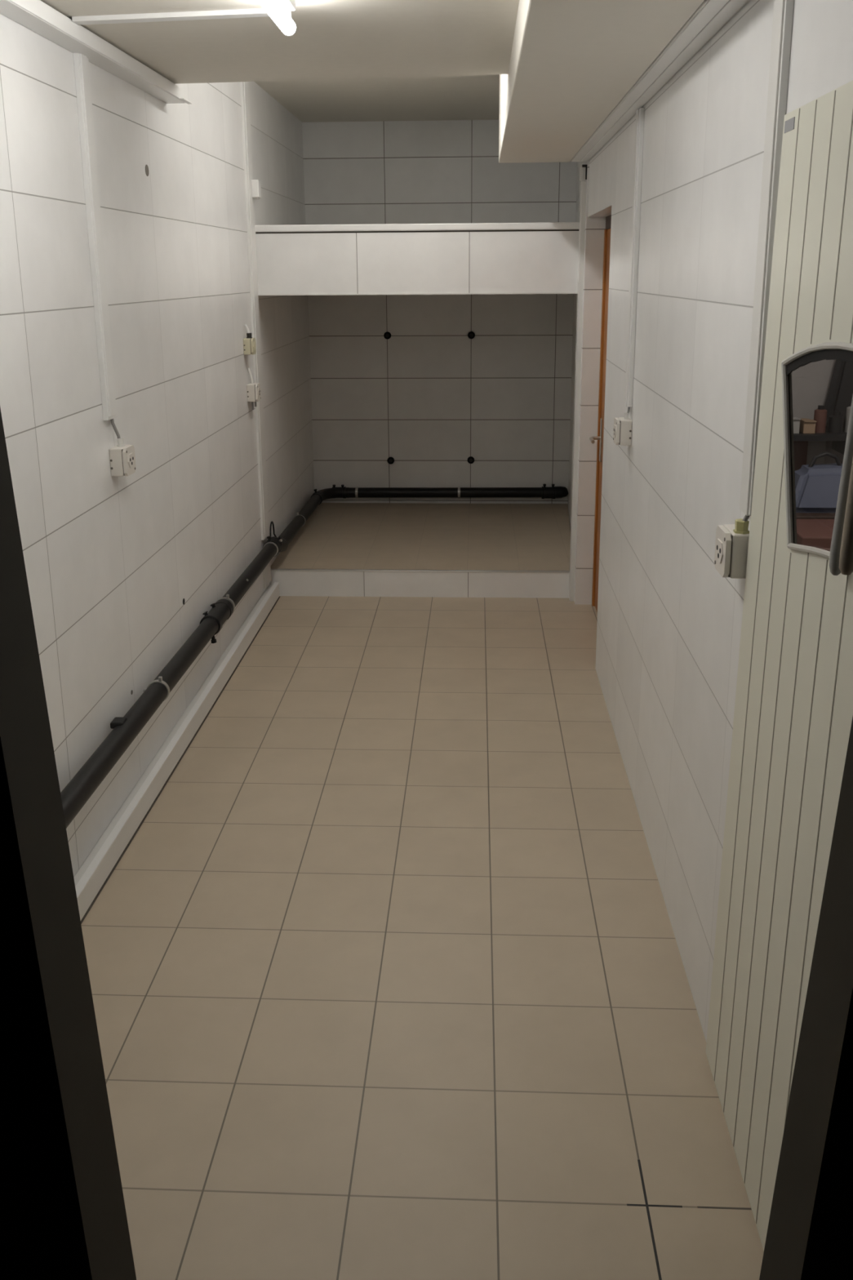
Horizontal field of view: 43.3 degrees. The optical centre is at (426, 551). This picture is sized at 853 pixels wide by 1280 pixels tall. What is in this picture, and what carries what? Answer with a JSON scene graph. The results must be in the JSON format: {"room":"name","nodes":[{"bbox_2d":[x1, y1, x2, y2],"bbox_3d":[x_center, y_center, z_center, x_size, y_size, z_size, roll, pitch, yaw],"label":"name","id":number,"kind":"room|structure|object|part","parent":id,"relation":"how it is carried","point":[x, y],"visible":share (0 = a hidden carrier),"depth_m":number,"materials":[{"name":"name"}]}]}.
{"room":"basement utility room","nodes":[
{"label":"basement utility room","id":0,"kind":"room"},
{"bbox_2d":[0,13,314,877],"bbox_3d":[-1.045,-0.864,4.587,0.130,3.000,6.575,0,15,3],"label":"wall","id":1,"kind":"structure","parent":0,"point":[111,562],"depth_m":3.77,"materials":[{"name":"tile"}]},
{"bbox_2d":[73,53,116,420],"bbox_3d":[-1.026,-0.957,3.345,0.023,1.087,0.088,0,15,3],"label":"cable trunking","id":2,"kind":"object","parent":1,"relation":"attached to","point":[82,68],"visible":1,"depth_m":3.31,"materials":[{"name":"white plastic"}]},
{"bbox_2d":[0,0,192,104],"bbox_3d":[-1.016,-1.380,2.720,0.095,0.048,2.920,0,15,3],"label":"cable trunking","id":3,"kind":"object","parent":1,"relation":"attached to","point":[36,15],"visible":1,"depth_m":3.12,"materials":[{"name":"white plastic"}]},
{"bbox_2d":[109,418,136,476],"bbox_3d":[-1.002,-0.361,3.531,0.059,0.213,0.096,0,15,3],"label":"box","id":4,"kind":"object","parent":1,"relation":"attached to","point":[122,456],"visible":0.99,"depth_m":3.51,"materials":[{"name":"plastic"}]},
{"bbox_3d":[-0.982,-0.303,3.546,0.010,0.092,0.095,0,15,3],"label":"plate","id":5,"kind":"part","parent":4,"relation":"part of","materials":[{"name":"plastic"}]},
{"bbox_2d":[145,164,148,176],"bbox_3d":[-1.012,-1.378,3.880,0.006,0.039,0.040,0,15,3],"label":"screw hole","id":6,"kind":"object","parent":1,"relation":"attached to","point":[146,166],"visible":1,"depth_m":3.88,"materials":[{"name":"grey"}]},
{"bbox_2d":[74,582,279,924],"bbox_3d":[-0.981,0.775,4.062,0.064,0.091,4.430,0,15,3],"label":"baseboard","id":7,"kind":"structure","parent":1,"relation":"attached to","point":[95,871],"depth_m":3.92,"materials":[{"name":"white tile"}]},
{"bbox_2d":[243,324,256,355],"bbox_3d":[-0.909,-1.094,5.518,0.053,0.153,0.076,0,15,3],"label":"switch box","id":8,"kind":"object","parent":1,"relation":"attached to","point":[249,343],"visible":1,"depth_m":5.50,"materials":[{"name":"plastic"}]},
{"bbox_3d":[-0.891,-1.059,5.527,0.010,0.082,0.075,0,15,3],"label":"plate","id":9,"kind":"part","parent":8,"relation":"part of","materials":[{"name":"plastic"}]},
{"bbox_2d":[246,368,261,409],"bbox_3d":[-0.903,-0.853,5.617,0.059,0.217,0.086,0,15,3],"label":"box","id":10,"kind":"object","parent":1,"relation":"attached to","point":[253,389],"visible":1,"depth_m":5.59,"materials":[{"name":"plastic"}]},
{"bbox_3d":[-0.883,-0.836,5.621,0.010,0.090,0.085,0,15,3],"label":"plate","id":11,"kind":"part","parent":10,"relation":"part of","materials":[{"name":"plastic"}]},
{"bbox_2d":[240,81,271,588],"bbox_3d":[-0.897,-1.128,5.787,0.053,2.714,0.163,0,15,3],"label":"cable trunking","id":12,"kind":"object","parent":1,"relation":"attached to","point":[244,86],"depth_m":5.70,"materials":[{"name":"white plastic"}]},
{"bbox_3d":[-0.892,-1.900,5.631,0.038,0.096,0.070,0,15,3],"label":"junction cap","id":13,"kind":"part","parent":12,"relation":"part of","materials":[{"name":"white plastic"}]},
{"bbox_2d":[60,484,568,828],"bbox_3d":[-0.043,0.276,4.867,1.873,0.232,6.316,0,15,3],"label":"drain pipe","id":14,"kind":"object","parent":1,"relation":"attached to","point":[80,788],"visible":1,"depth_m":4.58,"materials":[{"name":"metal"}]},
{"bbox_2d":[40,0,519,84],"bbox_3d":[-0.200,-1.498,2.515,1.945,0.260,2.967,0,15,3],"label":"ceiling","id":15,"kind":"structure","parent":0,"point":[331,39],"depth_m":3.25,"materials":[{"name":"paint"}]},
{"bbox_2d":[71,8,269,25],"bbox_3d":[-0.677,-1.460,2.927,0.604,0.012,0.045,2,15,9],"label":"cable trunking","id":16,"kind":"object","parent":15,"relation":"attached to","point":[257,12],"visible":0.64,"depth_m":2.92,"materials":[{"name":"white plastic"}]},
{"bbox_2d":[257,0,296,35],"bbox_3d":[-0.387,-1.230,2.179,0.048,0.084,1.315,0,15,3],"label":"ceiling light","id":17,"kind":"object","parent":15,"relation":"attached to","point":[279,11],"visible":1,"depth_m":2.66,"materials":[{"name":"white plastic"}]},
{"bbox_2d":[498,0,704,163],"bbox_3d":[0.454,-1.676,3.364,0.368,0.449,4.450,0,15,3],"label":"ceiling beam","id":18,"kind":"structure","parent":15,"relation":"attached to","point":[572,62],"depth_m":2.96,"materials":[{"name":"paint"}]},
{"bbox_2d":[254,74,499,122],"bbox_3d":[0.048,-2.544,5.573,2.145,0.120,3.720,0,15,3],"label":"ceiling","id":19,"kind":"structure","parent":0,"point":[462,97],"depth_m":6.34,"materials":[{"name":"paint"}]},
{"bbox_2d":[80,595,764,1279],"bbox_3d":[-0.097,0.901,3.975,2.250,0.120,4.920,0,15,3],"label":"floor","id":20,"kind":"structure","parent":0,"point":[388,980],"depth_m":2.82,"materials":[{"name":"tile"}]},
{"bbox_2d":[269,502,570,598],"bbox_3d":[0.063,-0.051,7.074,1.874,0.158,1.872,0,15,3],"label":"raised step","id":21,"kind":"structure","parent":20,"relation":"on","point":[342,549],"depth_m":6.58,"materials":[{"name":"tile"}]},
{"bbox_2d":[302,120,577,503],"bbox_3d":[0.141,-1.678,7.678,2.145,3.000,0.120,0,15,3],"label":"wall","id":22,"kind":"structure","parent":0,"point":[429,397],"depth_m":7.67,"materials":[{"name":"tile"}]},
{"bbox_2d":[383,331,391,339],"bbox_3d":[-0.279,-1.544,7.658,0.052,0.052,0.024,0,15,3],"label":"plug","id":23,"kind":"object","parent":22,"relation":"attached to","point":[387,335],"visible":1,"depth_m":7.65,"materials":[{"name":"black plastic"}]},
{"bbox_2d":[386,457,394,464],"bbox_3d":[-0.263,-0.671,7.885,0.052,0.052,0.024,0,15,3],"label":"plug","id":24,"kind":"object","parent":22,"relation":"attached to","point":[390,460],"visible":1,"depth_m":7.88,"materials":[{"name":"black plastic"}]},
{"bbox_2d":[254,222,579,295],"bbox_3d":[0.051,-1.792,6.616,1.874,0.365,1.881,0,15,3],"label":"tiled beam","id":25,"kind":"structure","parent":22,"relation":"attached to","point":[458,258],"depth_m":5.72,"materials":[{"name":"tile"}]},
{"bbox_3d":[-0.046,-1.728,5.717,1.760,0.036,0.102,0,15,3],"label":"edge trim","id":26,"kind":"part","parent":25,"relation":"part of","materials":[{"name":"white plastic"}]},
{"bbox_2d":[467,456,474,463],"bbox_3d":[0.325,-0.672,7.857,0.052,0.052,0.024,0,15,3],"label":"plug","id":27,"kind":"object","parent":22,"relation":"attached to","point":[470,460],"visible":1,"depth_m":7.85,"materials":[{"name":"black plastic"}]},
{"bbox_2d":[467,331,475,338],"bbox_3d":[0.319,-1.540,7.631,0.052,0.052,0.024,0,15,3],"label":"plug","id":28,"kind":"object","parent":22,"relation":"attached to","point":[471,335],"visible":1,"depth_m":7.62,"materials":[{"name":"black plastic"}]},
{"bbox_2d":[573,160,605,604],"bbox_3d":[0.974,-1.171,5.711,0.293,3.000,0.120,0,15,3],"label":"wall","id":29,"kind":"structure","parent":0,"point":[595,227],"depth_m":5.75,"materials":[{"name":"tile"}]},
{"bbox_2d":[579,164,586,181],"bbox_3d":[0.806,-1.943,5.502,0.042,0.078,0.018,0,15,3],"label":"wall bracket","id":30,"kind":"object","parent":29,"relation":"attached to","point":[583,169],"visible":1,"depth_m":5.50,"materials":[{"name":"grey plastic"}]},
{"bbox_2d":[568,0,852,1279],"bbox_3d":[0.916,-0.841,4.447,0.288,3.000,6.475,0,15,3],"label":"wall","id":31,"kind":"structure","parent":0,"point":[668,624],"depth_m":2.88,"materials":[{"name":"tile"}]},
{"bbox_2d":[568,181,586,601],"bbox_3d":[0.821,-0.860,5.829,0.030,2.340,0.067,0,15,3],"label":"trim","id":32,"kind":"structure","parent":31,"relation":"attached to","point":[583,184],"depth_m":5.79,"materials":[{"name":"grey plastic"}]},
{"bbox_2d":[589,214,611,612],"bbox_3d":[0.898,-0.585,5.284,0.108,2.082,1.010,0,15,3],"label":"door","id":33,"kind":"structure","parent":31,"relation":"in","point":[599,437],"depth_m":5.68,"materials":[{"name":"orange wood"}]},
{"bbox_3d":[0.892,-0.590,5.652,0.062,0.022,0.125,0,15,3],"label":"lever","id":34,"kind":"part","parent":33,"relation":"part of","materials":[{"name":"silver metal"}]},
{"bbox_3d":[0.948,-0.677,5.762,0.055,2.020,0.034,0,15,3],"label":"frame","id":35,"kind":"part","parent":33,"relation":"part of","materials":[{"name":"orange wood"}]},
{"bbox_2d":[613,407,632,445],"bbox_3d":[0.721,-0.473,3.947,0.059,0.150,0.096,0,15,3],"label":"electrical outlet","id":36,"kind":"object","parent":31,"relation":"attached to","point":[622,431],"visible":1,"depth_m":3.91,"materials":[{"name":"plastic"}]},
{"bbox_3d":[0.700,-0.445,3.956,0.010,0.092,0.095,0,15,3],"label":"plate","id":37,"kind":"part","parent":36,"relation":"part of","materials":[{"name":"plastic"}]},
{"bbox_2d":[624,107,644,407],"bbox_3d":[0.736,-1.026,3.811,0.021,1.017,0.080,0,15,3],"label":"cable trunking","id":38,"kind":"object","parent":31,"relation":"attached to","point":[640,113],"visible":1,"depth_m":3.78,"materials":[{"name":"white plastic"}]},
{"bbox_2d":[570,0,749,162],"bbox_3d":[0.684,-1.478,3.379,0.090,0.066,4.400,0,15,3],"label":"cable trunking","id":39,"kind":"object","parent":31,"relation":"attached to","point":[711,15],"visible":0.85,"depth_m":2.91,"materials":[{"name":"grey plastic"}]},
{"bbox_2d":[714,515,749,578],"bbox_3d":[0.639,-0.030,2.234,0.059,0.152,0.097,0,15,3],"label":"box","id":40,"kind":"object","parent":31,"relation":"attached to","point":[731,543],"visible":0.89,"depth_m":2.20,"materials":[{"name":"plastic"}]},
{"bbox_3d":[0.619,-0.002,2.243,0.010,0.094,0.096,0,15,3],"label":"plate","id":41,"kind":"part","parent":40,"relation":"part of","materials":[{"name":"plastic"}]},
{"bbox_2d":[739,0,794,515],"bbox_3d":[0.654,-0.572,2.070,0.019,1.016,0.076,0,15,3],"label":"cable trunking","id":42,"kind":"object","parent":31,"relation":"attached to","point":[783,14],"visible":0.77,"depth_m":2.04,"materials":[{"name":"grey plastic"}]},
{"bbox_2d":[791,359,844,463],"bbox_3d":[1.600,-0.690,4.643,1.339,2.600,0.070,0,15,3],"label":"wall","id":43,"kind":"structure","parent":0,"point":[811,382],"depth_m":4.60,"materials":[{"name":"white paint"}]},
{"bbox_2d":[793,440,826,471],"bbox_3d":[1.609,-0.419,4.665,0.240,0.185,0.024,0,15,3],"label":"notice board","id":44,"kind":"object","parent":43,"relation":"attached to","point":[804,451],"visible":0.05,"depth_m":4.65,"materials":[{"name":"brown wood"}]},
{"bbox_3d":[1.609,-0.419,4.656,0.080,0.130,0.007,0,15,3],"label":"panel","id":45,"kind":"part","parent":44,"relation":"part of","materials":[{"name":"brown wood"}]},
{"bbox_2d":[793,426,847,454],"bbox_3d":[1.752,-0.462,4.519,0.980,0.100,0.270,0,15,3],"label":"wall shelf","id":46,"kind":"object","parent":43,"relation":"attached to","point":[838,443],"visible":0.24,"depth_m":4.39,"materials":[{"name":"black wood"}]},
{"bbox_2d":[792,416,800,433],"bbox_3d":[1.495,-0.529,4.457,0.080,0.063,0.120,0,15,3],"label":"carton","id":47,"kind":"object","parent":46,"relation":"on","point":[796,420],"visible":0.28,"depth_m":4.41,"materials":[{"name":"grey cardboard"}]},
{"bbox_2d":[799,417,817,433],"bbox_3d":[1.575,-0.523,4.455,0.048,0.053,0.120,0,15,3],"label":"carton","id":48,"kind":"object","parent":46,"relation":"on","point":[806,425],"visible":0.81,"depth_m":4.41,"materials":[{"name":"brown cardboard"}]},
{"bbox_2d":[813,404,826,432],"bbox_3d":[1.629,-0.551,4.445,0.050,0.110,0.050,0,15,3],"label":"canister","id":49,"kind":"object","parent":46,"relation":"on","point":[820,414],"visible":0.94,"depth_m":4.43,"materials":[{"name":"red plastic"}]},
{"bbox_2d":[826,411,844,433],"bbox_3d":[1.694,-0.538,4.445,0.060,0.085,0.060,0,15,3],"label":"canister","id":50,"kind":"object","parent":46,"relation":"on","point":[835,423],"visible":1,"depth_m":4.42,"materials":[{"name":"black plastic"}]},
{"bbox_2d":[844,403,851,432],"bbox_3d":[1.764,-0.555,4.438,0.060,0.120,0.060,0,15,3],"label":"canister","id":51,"kind":"object","parent":46,"relation":"on","point":[848,409],"visible":0.59,"depth_m":4.43,"materials":[{"name":"grey plastic"}]},
{"bbox_2d":[824,359,852,427],"bbox_3d":[1.805,-0.764,4.532,0.231,0.475,0.088,0,15,3],"label":"coat","id":52,"kind":"object","parent":43,"relation":"hanging from","point":[839,397],"visible":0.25,"depth_m":4.53,"materials":[{"name":"black fabric"}]},
{"bbox_3d":[1.655,1.044,3.342,1.290,0.100,3.455,0,15,3],"label":"floor","id":53,"kind":"structure","parent":0,"visible":0},
{"bbox_2d":[796,519,834,551],"bbox_3d":[1.535,0.350,4.024,0.400,0.900,0.318,0,15,3],"label":"base cabinet","id":54,"kind":"object","parent":53,"relation":"on","point":[817,533],"visible":0.04,"depth_m":3.85,"materials":[{"name":"brown wood"}]},
{"bbox_2d":[795,512,835,519],"bbox_3d":[1.678,0.223,4.510,1.120,0.900,0.620,0,15,3],"label":"workbench","id":55,"kind":"object","parent":53,"relation":"on","point":[798,515],"visible":0.02,"depth_m":4.12,"materials":[{"name":"brown wood"}]},
{"bbox_2d":[795,451,842,512],"bbox_3d":[1.568,-0.284,4.229,0.303,0.223,0.226,0,15,3],"label":"bag","id":56,"kind":"object","parent":55,"relation":"on","point":[816,486],"visible":0.69,"depth_m":4.16,"materials":[{"name":"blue plastic"}]},
{"bbox_3d":[1.568,-0.359,4.219,0.134,0.071,0.016,0,15,3],"label":"handle","id":57,"kind":"part","parent":56,"relation":"part of","materials":[{"name":"black plastic"}]},
{"bbox_3d":[0.065,0.001,1.439,5.100,2.900,0.155,0,15,3],"label":"wall","id":58,"kind":"structure","parent":0,"visible":0},
{"bbox_2d":[0,407,136,1279],"bbox_3d":[-0.627,0.311,1.553,0.230,2.250,0.155,0,15,3],"label":"door frame","id":59,"kind":"structure","parent":58,"relation":"attached to","point":[63,1214],"depth_m":1.61,"materials":[{"name":"paint"}]},
{"bbox_2d":[706,80,852,1250],"bbox_3d":[0.631,0.280,1.947,0.040,2.072,0.722,0,15,3],"label":"door","id":60,"kind":"structure","parent":58,"relation":"in","point":[793,712],"depth_m":1.92,"materials":[{"name":"beige paint"}]},
{"bbox_3d":[0.607,-0.101,1.544,0.021,0.287,0.057,0,15,3],"label":"pull handle","id":61,"kind":"part","parent":60,"relation":"part of","materials":[{"name":"grey metal"}]},
{"bbox_2d":[759,716,852,1279],"bbox_3d":[0.710,0.319,1.491,0.334,2.250,0.155,0,15,3],"label":"trim","id":62,"kind":"structure","parent":58,"relation":"attached to","point":[810,1229],"depth_m":1.60,"materials":[{"name":"paint"}]}
]}

